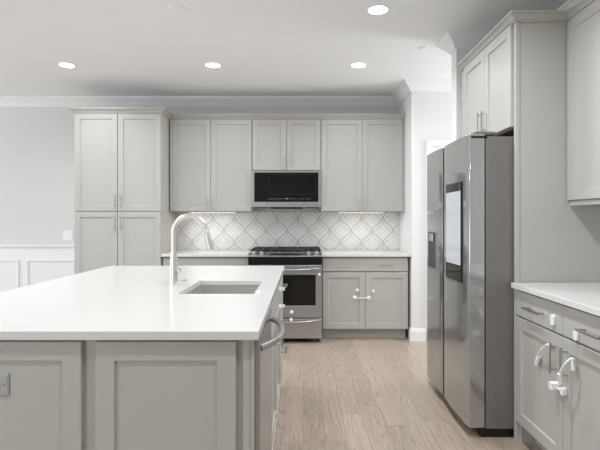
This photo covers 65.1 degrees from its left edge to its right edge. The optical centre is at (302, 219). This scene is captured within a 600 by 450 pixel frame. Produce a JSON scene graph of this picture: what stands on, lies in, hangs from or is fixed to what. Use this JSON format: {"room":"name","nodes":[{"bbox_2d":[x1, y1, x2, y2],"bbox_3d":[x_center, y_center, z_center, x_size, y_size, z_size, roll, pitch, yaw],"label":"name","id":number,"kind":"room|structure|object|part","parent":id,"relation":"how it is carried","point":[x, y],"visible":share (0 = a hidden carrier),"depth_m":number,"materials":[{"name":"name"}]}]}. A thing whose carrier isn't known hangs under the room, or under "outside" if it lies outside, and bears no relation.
{"room":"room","nodes":[
{"label":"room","id":0,"kind":"room"},
{"bbox_2d":[0,107,398,244],"bbox_3d":[-2.935,-0.083,5.610,8.130,2.700,0.120,0,0,0],"label":"wall","id":1,"kind":"structure","parent":0,"point":[37,143],"depth_m":5.55,"materials":[{"name":"paint"}]},
{"bbox_2d":[0,260,18,287],"bbox_3d":[-3.848,0.762,5.532,1.005,0.570,0.015,0,0,0],"label":"trim","id":2,"kind":"structure","parent":1,"relation":"attached to","point":[17,261],"depth_m":5.53,"materials":[{"name":"paint"}]},
{"bbox_2d":[0,249,73,291],"bbox_3d":[-4.699,0.802,5.545,4.603,0.930,0.010,0,0,0],"label":"trim","id":3,"kind":"structure","parent":1,"relation":"attached to","point":[39,272],"depth_m":5.54,"materials":[{"name":"paint"}]},
{"bbox_2d":[0,245,73,248],"bbox_3d":[-4.699,0.320,5.533,4.603,0.045,0.034,0,0,0],"label":"trim","id":4,"kind":"structure","parent":1,"relation":"attached to","point":[1,246],"depth_m":5.52,"materials":[{"name":"paint"}]},
{"bbox_2d":[63,231,72,240],"bbox_3d":[-2.775,0.192,5.545,0.118,0.118,0.009,0,0,0],"label":"light switch","id":5,"kind":"object","parent":1,"relation":"attached to","point":[67,235],"visible":1,"depth_m":5.54,"materials":[{"name":"white plastic"}]},
{"bbox_2d":[170,119,254,212],"bbox_3d":[-1.022,-0.594,5.355,0.912,1.038,0.387,0,0,0],"label":"upper cabinet","id":6,"kind":"object","parent":1,"relation":"attached to","point":[211,159],"visible":0.98,"depth_m":5.21,"materials":[{"name":"paint"}]},
{"bbox_3d":[-1.248,-0.602,5.210,0.450,1.015,0.019,0,0,0],"label":"door","id":7,"kind":"part","parent":6,"relation":"part of","materials":[{"name":"paint"}]},
{"bbox_2d":[190,212,235,212],"bbox_3d":[-1.022,-0.082,5.317,0.513,0.012,0.035,0,0,0],"label":"light","id":8,"kind":"object","parent":6,"relation":"attached to","point":[190,212],"depth_m":5.30,"materials":[{"name":"white"}]},
{"bbox_3d":[-0.795,-0.602,5.210,0.450,1.015,0.019,0,0,0],"label":"door","id":9,"kind":"part","parent":6,"relation":"part of","materials":[{"name":"paint"}]},
{"bbox_2d":[252,119,320,170],"bbox_3d":[-0.183,-0.827,5.355,0.763,0.572,0.387,0,0,0],"label":"upper cabinet","id":10,"kind":"object","parent":1,"relation":"attached to","point":[277,144],"visible":0.97,"depth_m":5.21,"materials":[{"name":"paint"}]},
{"bbox_3d":[-0.372,-0.828,5.210,0.375,0.562,0.019,0,0,0],"label":"door","id":11,"kind":"part","parent":10,"relation":"part of","materials":[{"name":"paint"}]},
{"bbox_2d":[252,171,320,208],"bbox_3d":[-0.183,-0.329,5.346,0.760,0.415,0.383,0,0,0],"label":"microwave","id":12,"kind":"object","parent":10,"relation":"attached to","point":[270,189],"visible":1,"depth_m":5.16,"materials":[{"name":"silver metal"}]},
{"bbox_3d":[0.006,-0.828,5.210,0.375,0.562,0.019,0,0,0],"label":"door","id":13,"kind":"part","parent":10,"relation":"part of","materials":[{"name":"paint"}]},
{"bbox_2d":[177,212,398,249],"bbox_3d":[-0.177,0.136,5.544,2.610,0.445,0.009,0,0,0],"label":"backsplash","id":14,"kind":"structure","parent":1,"relation":"attached to","point":[238,230],"depth_m":5.54,"materials":[{"name":"tile"}]},
{"bbox_2d":[320,119,404,212],"bbox_3d":[0.664,-0.594,5.355,0.930,1.038,0.387,0,0,0],"label":"upper cabinet","id":15,"kind":"object","parent":1,"relation":"attached to","point":[363,160],"visible":0.96,"depth_m":5.21,"materials":[{"name":"paint"}]},
{"bbox_3d":[0.427,-0.602,5.210,0.447,1.015,0.019,0,0,0],"label":"door","id":16,"kind":"part","parent":15,"relation":"part of","materials":[{"name":"paint"}]},
{"bbox_2d":[338,212,382,212],"bbox_3d":[0.653,-0.082,5.317,0.508,0.012,0.035,0,0,0],"label":"light","id":17,"kind":"object","parent":15,"relation":"attached to","point":[338,212],"depth_m":5.30,"materials":[{"name":"white"}]},
{"bbox_3d":[0.878,-0.602,5.210,0.447,1.015,0.019,0,0,0],"label":"door","id":18,"kind":"part","parent":15,"relation":"part of","materials":[{"name":"paint"}]},
{"bbox_2d":[255,307,284,449],"bbox_3d":[-0.427,0.781,2.000,0.695,0.769,0.600,0,0,0],"label":"dishwasher","id":19,"kind":"object","parent":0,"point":[263,346],"visible":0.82,"depth_m":1.84,"materials":[{"name":"grey metal"}]},
{"bbox_3d":[-0.166,0.776,2.000,0.022,0.751,0.600,0,0,0],"label":"door","id":20,"kind":"part","parent":19,"relation":"part of","materials":[{"name":"silver metal"}]},
{"bbox_3d":[-0.125,0.475,2.000,0.091,0.027,0.544,0,0,0],"label":"handle","id":21,"kind":"part","parent":19,"relation":"part of","materials":[{"name":"silver metal"}]},
{"bbox_2d":[0,0,567,95],"bbox_3d":[-1.750,-1.469,1.275,10.500,0.088,8.550,0,0,0],"label":"ceiling","id":22,"kind":"structure","parent":0,"point":[261,47],"depth_m":3.85,"materials":[{"name":"paint"}]},
{"bbox_2d":[57,62,75,67],"bbox_3d":[-2.190,-1.430,4.360,0.156,0.006,0.156,0,0,0],"label":"recessed light","id":23,"kind":"object","parent":22,"relation":"in","point":[62,64],"visible":1,"depth_m":4.36,"materials":[{"name":"paint"}]},
{"bbox_2d":[113,45,122,48],"bbox_3d":[-1.536,-1.429,3.900,0.080,0.008,0.080,0,0,0],"label":"sprinkler cover","id":24,"kind":"object","parent":22,"relation":"attached to","point":[114,46],"visible":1,"depth_m":3.89,"materials":[{"name":"paint"}]},
{"bbox_2d":[204,62,220,67],"bbox_3d":[-0.835,-1.430,4.360,0.156,0.006,0.156,0,0,0],"label":"recessed light","id":25,"kind":"object","parent":22,"relation":"in","point":[209,64],"visible":1,"depth_m":4.36,"materials":[{"name":"paint"}]},
{"bbox_2d":[350,62,366,67],"bbox_3d":[0.515,-1.430,4.360,0.156,0.006,0.156,0,0,0],"label":"recessed light","id":26,"kind":"object","parent":22,"relation":"in","point":[357,64],"visible":1,"depth_m":4.36,"materials":[{"name":"paint"}]},
{"bbox_2d":[367,5,389,14],"bbox_3d":[0.513,-1.430,3.210,0.156,0.006,0.156,0,0,0],"label":"recessed light","id":27,"kind":"object","parent":22,"relation":"in","point":[375,9],"visible":1,"depth_m":3.20,"materials":[{"name":"paint"}]},
{"bbox_2d":[169,114,405,118],"bbox_3d":[-0.176,-1.139,5.196,2.611,0.053,0.048,0,0,0],"label":"crown molding","id":28,"kind":"structure","parent":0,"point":[173,116],"depth_m":5.19,"materials":[{"name":"paint"}]},
{"bbox_2d":[273,336,540,449],"bbox_3d":[-1.750,1.297,1.275,10.500,0.060,8.550,0,0,0],"label":"floor","id":29,"kind":"structure","parent":0,"point":[336,393],"depth_m":3.25,"materials":[{"name":"brown wood"}]},
{"bbox_2d":[68,107,176,273],"bbox_3d":[-1.938,0.051,5.205,1.005,2.433,0.665,0,0,0],"label":"pantry cabinet","id":30,"kind":"object","parent":29,"relation":"on","point":[123,216],"visible":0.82,"depth_m":4.92,"materials":[{"name":"paint"}]},
{"bbox_3d":[-2.165,0.535,4.920,0.448,1.233,0.019,0,0,0],"label":"door","id":31,"kind":"part","parent":30,"relation":"part of","materials":[{"name":"paint"}]},
{"bbox_3d":[-2.165,-0.598,4.920,0.448,1.018,0.019,0,0,0],"label":"door","id":32,"kind":"part","parent":30,"relation":"part of","materials":[{"name":"paint"}]},
{"bbox_3d":[-1.938,-1.139,5.167,1.005,0.053,0.567,0,0,0],"label":"crown molding","id":33,"kind":"part","parent":30,"relation":"part of","materials":[{"name":"paint"}]},
{"bbox_3d":[-1.712,0.535,4.920,0.448,1.233,0.019,0,0,0],"label":"door","id":34,"kind":"part","parent":30,"relation":"part of","materials":[{"name":"paint"}]},
{"bbox_3d":[-1.712,-0.598,4.920,0.448,1.018,0.019,0,0,0],"label":"door","id":35,"kind":"part","parent":30,"relation":"part of","materials":[{"name":"paint"}]},
{"bbox_2d":[0,275,286,449],"bbox_3d":[-0.676,0.829,2.583,1.118,0.877,2.084,0,0,0],"label":"kitchen island","id":36,"kind":"object","parent":29,"relation":"on","point":[65,394],"visible":0.68,"depth_m":1.55,"materials":[{"name":"paint"}]},
{"bbox_2d":[0,373,9,395],"bbox_3d":[-1.028,0.544,1.546,0.120,0.075,0.009,0,0,0],"label":"outlet","id":37,"kind":"object","parent":36,"relation":"attached to","point":[4,377],"visible":1,"depth_m":1.54,"materials":[{"name":"grey plastic"}]},
{"bbox_3d":[-0.959,0.774,1.550,0.461,0.746,0.019,0,0,0],"label":"panel","id":38,"kind":"part","parent":36,"relation":"part of","materials":[{"name":"paint"}]},
{"bbox_2d":[0,266,284,339],"bbox_3d":[-0.819,0.374,2.583,1.352,0.030,2.144,0,0,0],"label":"island countertop","id":39,"kind":"structure","parent":36,"relation":"on","point":[110,302],"depth_m":1.96,"materials":[{"name":"white stone"}]},
{"bbox_2d":[169,213,213,284],"bbox_3d":[-0.617,0.162,2.583,0.248,0.394,0.088,0,0,0],"label":"faucet","id":40,"kind":"object","parent":39,"relation":"on","point":[174,269],"visible":1,"depth_m":2.59,"materials":[{"name":"silver metal"}]},
{"bbox_3d":[-0.626,0.074,2.600,0.204,0.219,0.028,0,0,0],"label":"spout","id":41,"kind":"part","parent":40,"relation":"part of","materials":[{"name":"silver metal"}]},
{"bbox_2d":[187,285,259,293],"bbox_3d":[-0.424,0.496,2.523,0.404,0.212,0.535,0,0,0],"label":"sink","id":42,"kind":"object","parent":39,"relation":"in","point":[201,289],"visible":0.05,"depth_m":2.78,"materials":[{"name":"metal"}]},
{"bbox_3d":[-0.451,0.774,1.550,0.462,0.746,0.019,0,0,0],"label":"panel","id":43,"kind":"part","parent":36,"relation":"part of","materials":[{"name":"paint"}]},
{"bbox_3d":[-0.165,0.860,2.538,0.019,0.585,0.436,0,0,0],"label":"door","id":44,"kind":"part","parent":36,"relation":"part of","materials":[{"name":"paint"}]},
{"bbox_3d":[-0.165,0.860,2.980,0.019,0.585,0.436,0,0,0],"label":"door","id":45,"kind":"part","parent":36,"relation":"part of","materials":[{"name":"paint"}]},
{"bbox_3d":[-0.165,0.480,3.413,0.019,0.150,0.414,0,0,0],"label":"drawer","id":46,"kind":"part","parent":36,"relation":"part of","materials":[{"name":"paint"}]},
{"bbox_3d":[-0.165,0.713,3.413,0.019,0.292,0.414,0,0,0],"label":"drawer","id":47,"kind":"part","parent":36,"relation":"part of","materials":[{"name":"paint"}]},
{"bbox_3d":[-0.165,1.010,3.413,0.019,0.285,0.414,0,0,0],"label":"drawer","id":48,"kind":"part","parent":36,"relation":"part of","materials":[{"name":"paint"}]},
{"bbox_2d":[163,257,248,265],"bbox_3d":[-1.023,0.829,5.222,0.910,0.877,0.651,0,0,0],"label":"base cabinet","id":49,"kind":"object","parent":29,"relation":"on","point":[182,261],"visible":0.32,"depth_m":4.93,"materials":[{"name":"paint"}]},
{"bbox_2d":[161,250,251,256],"bbox_3d":[-1.024,0.374,5.224,0.917,0.030,0.649,0,0,0],"label":"countertop","id":50,"kind":"structure","parent":49,"relation":"on","point":[180,253],"depth_m":4.96,"materials":[{"name":"white stone"}]},
{"bbox_2d":[248,247,321,341],"bbox_3d":[-0.184,0.791,5.142,0.760,0.952,0.792,0,0,0],"label":"range","id":51,"kind":"object","parent":29,"relation":"on","point":[302,294],"visible":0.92,"depth_m":4.81,"materials":[{"name":"grey metal"}]},
{"bbox_3d":[-0.184,0.736,4.830,0.752,0.538,0.048,0,0,0],"label":"oven door","id":52,"kind":"part","parent":51,"relation":"part of","materials":[{"name":"silver metal"}]},
{"bbox_3d":[-0.184,0.360,4.858,0.760,0.045,0.095,0,0,0],"label":"rail","id":53,"kind":"part","parent":51,"relation":"part of","materials":[{"name":"silver metal"}]},
{"bbox_3d":[-0.184,0.422,4.837,0.756,0.078,0.038,0,0,0],"label":"control panel","id":54,"kind":"part","parent":51,"relation":"part of","materials":[{"name":"black glass"}]},
{"bbox_2d":[249,249,321,253],"bbox_3d":[-0.184,0.366,5.191,0.758,0.030,0.691,0,0,0],"label":"cooktop","id":55,"kind":"object","parent":51,"relation":"in","point":[254,251],"depth_m":4.93,"materials":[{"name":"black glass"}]},
{"bbox_3d":[-0.184,1.040,4.786,0.693,0.031,0.063,0,0,0],"label":"handle","id":56,"kind":"part","parent":51,"relation":"part of","materials":[{"name":"silver metal"}]},
{"bbox_3d":[-0.184,0.509,4.782,0.694,0.033,0.072,0,0,0],"label":"handle","id":57,"kind":"part","parent":51,"relation":"part of","materials":[{"name":"silver metal"}]},
{"bbox_3d":[-0.184,1.116,4.830,0.752,0.202,0.048,0,0,0],"label":"drawer","id":58,"kind":"part","parent":51,"relation":"part of","materials":[{"name":"silver metal"}]},
{"bbox_2d":[322,257,407,337],"bbox_3d":[0.654,0.829,5.222,0.905,0.877,0.651,0,0,0],"label":"base cabinet","id":59,"kind":"object","parent":29,"relation":"on","point":[385,315],"visible":0.89,"depth_m":4.94,"materials":[{"name":"paint"}]},
{"bbox_3d":[0.430,0.852,4.944,0.444,0.595,0.019,0,0,0],"label":"door","id":60,"kind":"part","parent":59,"relation":"part of","materials":[{"name":"paint"}]},
{"bbox_2d":[353,296,370,299],"bbox_3d":[0.616,0.823,4.931,0.188,0.043,0.027,0,0,0],"label":"lock","id":61,"kind":"object","parent":59,"relation":"attached to","point":[354,297],"visible":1,"depth_m":4.92,"materials":[{"name":"white plastic"}]},
{"bbox_3d":[0.654,0.473,4.945,0.893,0.137,0.020,0,0,0],"label":"drawer","id":62,"kind":"part","parent":59,"relation":"part of","materials":[{"name":"paint"}]},
{"bbox_2d":[321,250,410,256],"bbox_3d":[0.661,0.374,5.224,0.929,0.030,0.649,0,0,0],"label":"countertop","id":63,"kind":"structure","parent":59,"relation":"on","point":[325,253],"depth_m":4.96,"materials":[{"name":"white stone"}]},
{"bbox_3d":[0.879,0.852,4.944,0.444,0.595,0.019,0,0,0],"label":"door","id":64,"kind":"part","parent":59,"relation":"part of","materials":[{"name":"paint"}]},
{"bbox_2d":[427,132,513,436],"bbox_3d":[1.371,0.376,3.187,0.858,1.782,0.945,0,0,0],"label":"refrigerator","id":65,"kind":"object","parent":29,"relation":"on","point":[470,180],"visible":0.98,"depth_m":2.72,"materials":[{"name":"metal"}]},
{"bbox_3d":[0.947,0.132,3.470,0.009,0.060,0.100,0,0,0],"label":"spout","id":66,"kind":"part","parent":65,"relation":"part of","materials":[{"name":"silver metal"}]},
{"bbox_3d":[1.002,0.356,3.443,0.100,1.702,0.424,0,0,0],"label":"door","id":67,"kind":"part","parent":65,"relation":"part of","materials":[{"name":"metal"}]},
{"bbox_3d":[1.002,0.356,2.966,0.100,1.702,0.495,0,0,0],"label":"door","id":68,"kind":"part","parent":65,"relation":"part of","materials":[{"name":"metal"}]},
{"bbox_2d":[514,22,599,440],"bbox_3d":[1.521,0.070,2.695,0.616,2.395,0.023,0,0,0],"label":"end panel","id":69,"kind":"object","parent":29,"relation":"on","point":[555,241],"visible":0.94,"depth_m":2.69,"materials":[{"name":"paint"}]},
{"bbox_3d":[1.534,0.070,2.697,0.589,2.395,0.018,0,0,0],"label":"panel","id":70,"kind":"part","parent":69,"relation":"part of","materials":[{"name":"paint"}]},
{"bbox_2d":[516,290,599,449],"bbox_3d":[1.500,0.829,2.194,0.657,0.877,0.968,0,0,0],"label":"base cabinet","id":71,"kind":"object","parent":29,"relation":"on","point":[547,419],"visible":0.86,"depth_m":2.25,"materials":[{"name":"paint"}]},
{"bbox_3d":[1.191,0.474,2.436,0.040,0.012,0.170,0,0,0],"label":"handle","id":72,"kind":"part","parent":71,"relation":"part of","materials":[{"name":"silver metal"}]},
{"bbox_3d":[1.220,0.846,2.436,0.019,0.594,0.480,0,0,0],"label":"door","id":73,"kind":"part","parent":71,"relation":"part of","materials":[{"name":"paint"}]},
{"bbox_3d":[1.221,0.470,2.436,0.020,0.138,0.480,0,0,0],"label":"drawer","id":74,"kind":"part","parent":71,"relation":"part of","materials":[{"name":"paint"}]},
{"bbox_2d":[535,343,548,365],"bbox_3d":[1.199,0.677,2.353,0.026,0.152,0.169,0,0,5],"label":"lock","id":75,"kind":"object","parent":71,"relation":"attached to","point":[537,360],"visible":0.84,"depth_m":2.38,"materials":[{"name":"white plastic"}]},
{"bbox_2d":[550,314,554,325],"bbox_3d":[1.205,0.485,2.268,0.011,0.052,0.031,0,0,0],"label":"tab","id":76,"kind":"object","parent":71,"relation":"attached to","point":[552,317],"visible":1,"depth_m":2.26,"materials":[{"name":"white plastic"}]},
{"bbox_3d":[1.192,0.659,2.239,0.038,0.145,0.009,0,0,0],"label":"handle","id":77,"kind":"part","parent":71,"relation":"part of","materials":[{"name":"silver metal"}]},
{"bbox_2d":[511,283,599,316],"bbox_3d":[1.508,0.374,2.186,0.643,0.030,0.991,0,0,0],"label":"countertop","id":78,"kind":"structure","parent":71,"relation":"on","point":[585,297],"depth_m":2.31,"materials":[{"name":"white stone"}]},
{"bbox_2d":[548,358,575,395],"bbox_3d":[1.181,0.709,2.152,0.061,0.203,0.183,0,0,0],"label":"lock","id":79,"kind":"object","parent":71,"relation":"attached to","point":[552,385],"visible":1,"depth_m":2.13,"materials":[{"name":"white plastic"}]},
{"bbox_3d":[1.192,0.659,2.149,0.038,0.145,0.009,0,0,0],"label":"handle","id":80,"kind":"part","parent":71,"relation":"part of","materials":[{"name":"silver metal"}]},
{"bbox_2d":[573,330,578,340],"bbox_3d":[1.205,0.509,2.075,0.011,0.052,0.031,0,0,0],"label":"tab","id":81,"kind":"object","parent":71,"relation":"attached to","point":[575,333],"visible":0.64,"depth_m":2.07,"materials":[{"name":"white plastic"}]},
{"bbox_3d":[1.221,0.470,1.952,0.020,0.138,0.480,0,0,0],"label":"drawer","id":82,"kind":"part","parent":71,"relation":"part of","materials":[{"name":"paint"}]},
{"bbox_3d":[1.220,0.846,1.952,0.019,0.594,0.480,0,0,0],"label":"door","id":83,"kind":"part","parent":71,"relation":"part of","materials":[{"name":"paint"}]},
{"bbox_3d":[1.191,0.474,1.952,0.040,0.012,0.170,0,0,0],"label":"handle","id":84,"kind":"part","parent":71,"relation":"part of","materials":[{"name":"silver metal"}]},
{"bbox_2d":[399,92,451,337],"bbox_3d":[2.315,-0.083,5.280,2.370,2.700,0.780,0,0,0],"label":"wall","id":85,"kind":"structure","parent":0,"point":[428,116],"depth_m":4.89,"materials":[{"name":"white paint"}]},
{"bbox_2d":[0,79,451,106],"bbox_3d":[-1.750,-1.381,5.172,10.500,0.105,0.756,0,0,0],"label":"trim","id":86,"kind":"structure","parent":85,"relation":"attached to","point":[407,86],"depth_m":5.48,"materials":[{"name":"paint"}]},
{"bbox_2d":[409,327,425,341],"bbox_3d":[1.194,1.200,4.915,0.161,0.135,0.081,0,0,0],"label":"baseboard","id":87,"kind":"structure","parent":85,"relation":"attached to","point":[415,334],"depth_m":4.87,"materials":[{"name":"paint"}]},
{"bbox_2d":[426,140,451,341],"bbox_3d":[1.755,0.222,4.879,0.950,2.090,0.022,0,0,0],"label":"trim","id":88,"kind":"structure","parent":85,"relation":"attached to","point":[430,144],"depth_m":4.87,"materials":[{"name":"paint"}]},
{"bbox_2d":[452,49,471,141],"bbox_3d":[2.349,-0.083,3.728,2.303,2.700,0.120,0,0,0],"label":"wall","id":89,"kind":"structure","parent":0,"point":[458,55],"depth_m":3.67,"materials":[{"name":"white paint"}]},
{"bbox_2d":[436,0,577,54],"bbox_3d":[2.300,-1.381,0.442,2.399,0.105,6.884,0,0,0],"label":"trim","id":90,"kind":"structure","parent":89,"relation":"attached to","point":[451,41],"depth_m":3.62,"materials":[{"name":"paint"}]},
{"bbox_3d":[1.890,-0.083,0.334,0.120,2.700,6.668,0,0,0],"label":"wall","id":91,"kind":"structure","parent":0,"visible":0},
{"bbox_2d":[462,25,513,136],"bbox_3d":[1.493,-0.829,3.154,0.669,0.598,0.893,0,0,0],"label":"upper cabinet","id":92,"kind":"object","parent":91,"relation":"attached to","point":[488,80],"visible":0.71,"depth_m":3.00,"materials":[{"name":"paint"}]},
{"bbox_3d":[1.206,-0.830,3.301,0.019,0.587,0.398,0,0,0],"label":"door","id":93,"kind":"part","parent":92,"relation":"part of","materials":[{"name":"paint"}]},
{"bbox_3d":[1.178,-0.638,3.068,0.038,0.140,0.009,0,0,0],"label":"handle","id":94,"kind":"part","parent":92,"relation":"part of","materials":[{"name":"silver metal"}]},
{"bbox_3d":[1.206,-0.830,2.905,0.019,0.587,0.386,0,0,0],"label":"door","id":95,"kind":"part","parent":92,"relation":"part of","materials":[{"name":"paint"}]},
{"bbox_2d":[456,0,596,71],"bbox_3d":[1.347,-1.152,2.660,0.356,0.048,1.880,0,0,0],"label":"crown molding","id":96,"kind":"structure","parent":92,"relation":"on","point":[513,16],"depth_m":2.67,"materials":[{"name":"paint"}]},
{"bbox_2d":[567,0,599,205],"bbox_3d":[1.647,-0.604,2.227,0.361,1.049,0.914,0,0,0],"label":"upper cabinet","id":97,"kind":"object","parent":91,"relation":"attached to","point":[583,31],"visible":1,"depth_m":2.54,"materials":[{"name":"paint"}]},
{"bbox_3d":[1.529,-0.092,2.226,0.020,0.026,0.912,0,0,0],"label":"light rail","id":98,"kind":"part","parent":97,"relation":"part of","materials":[{"name":"paint"}]}
]}

